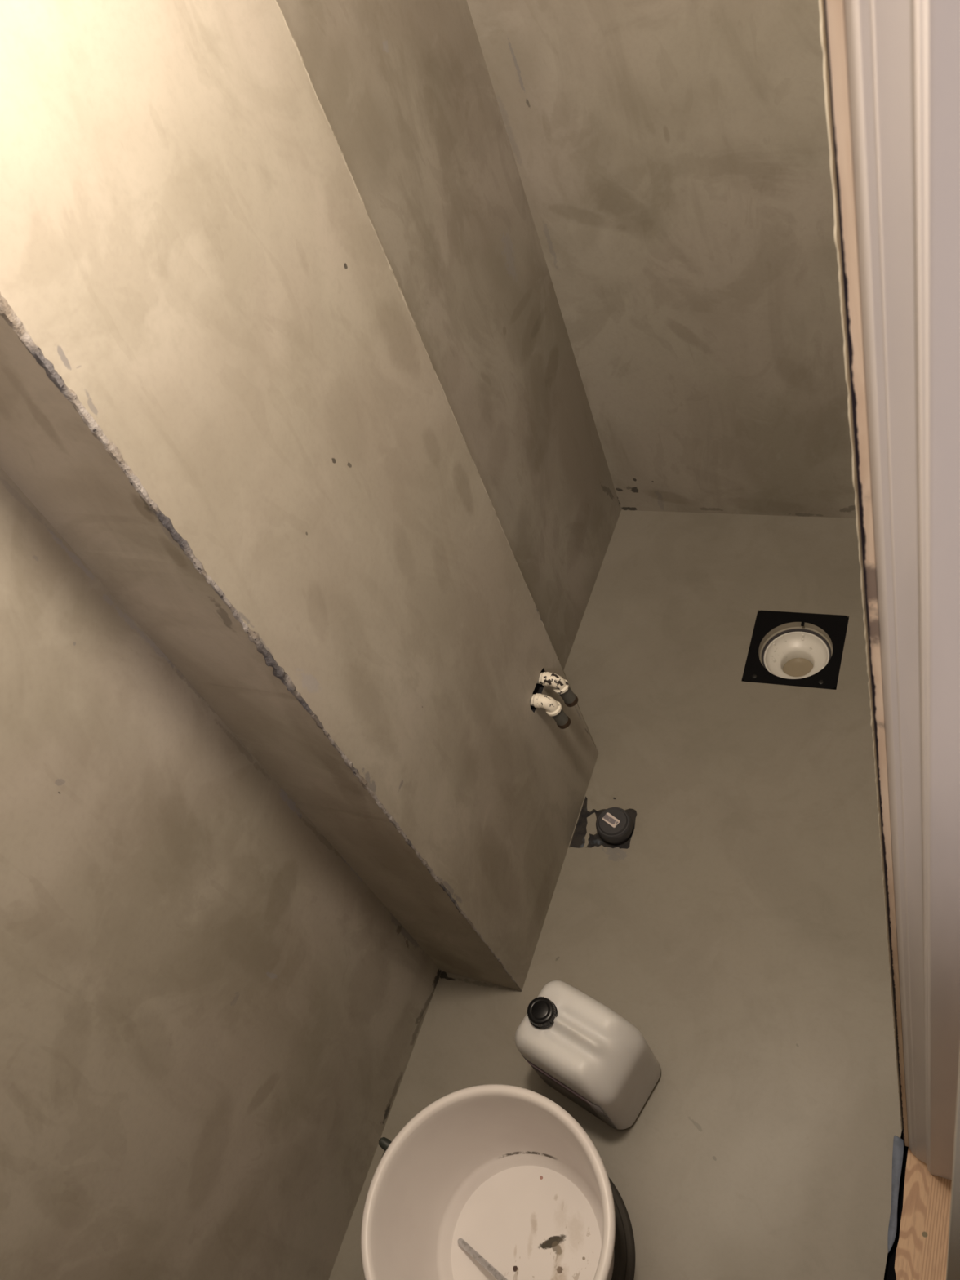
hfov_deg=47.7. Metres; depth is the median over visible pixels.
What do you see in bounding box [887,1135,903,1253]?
strip
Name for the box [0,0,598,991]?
wall column
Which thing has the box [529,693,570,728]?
pipe
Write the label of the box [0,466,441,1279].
wall
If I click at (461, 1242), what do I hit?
metal rod
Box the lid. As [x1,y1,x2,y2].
[608,1176,635,1279]
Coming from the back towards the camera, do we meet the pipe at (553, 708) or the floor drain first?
the floor drain
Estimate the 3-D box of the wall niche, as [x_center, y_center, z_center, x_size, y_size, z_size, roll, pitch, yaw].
[-0.220,-0.718,1.224,0.120,2.303,0.616,6,55,26]
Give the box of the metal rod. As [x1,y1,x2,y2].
[457,1238,507,1279]
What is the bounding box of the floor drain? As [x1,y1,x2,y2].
[742,610,848,689]
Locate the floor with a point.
(739, 925)
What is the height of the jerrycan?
0.197 m
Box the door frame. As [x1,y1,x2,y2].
[823,0,959,1180]
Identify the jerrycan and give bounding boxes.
[515,980,660,1129]
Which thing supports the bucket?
on the lid
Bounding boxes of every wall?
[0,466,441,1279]
[466,0,856,518]
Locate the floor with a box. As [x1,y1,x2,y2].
[328,510,951,1279]
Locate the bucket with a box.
[360,1084,615,1279]
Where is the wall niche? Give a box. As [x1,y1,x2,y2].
[276,0,621,670]
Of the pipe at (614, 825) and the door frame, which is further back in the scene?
the pipe at (614, 825)
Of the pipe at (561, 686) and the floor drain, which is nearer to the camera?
the pipe at (561, 686)
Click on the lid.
(624, 1268)
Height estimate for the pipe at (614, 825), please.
0.033 m
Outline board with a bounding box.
[946,1060,959,1279]
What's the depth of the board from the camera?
0.51 m
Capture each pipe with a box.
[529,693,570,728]
[537,671,577,706]
[595,807,632,844]
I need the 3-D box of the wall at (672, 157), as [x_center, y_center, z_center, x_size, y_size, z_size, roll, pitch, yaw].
[0.243,-0.968,1.238,0.892,2.303,0.100,6,55,26]

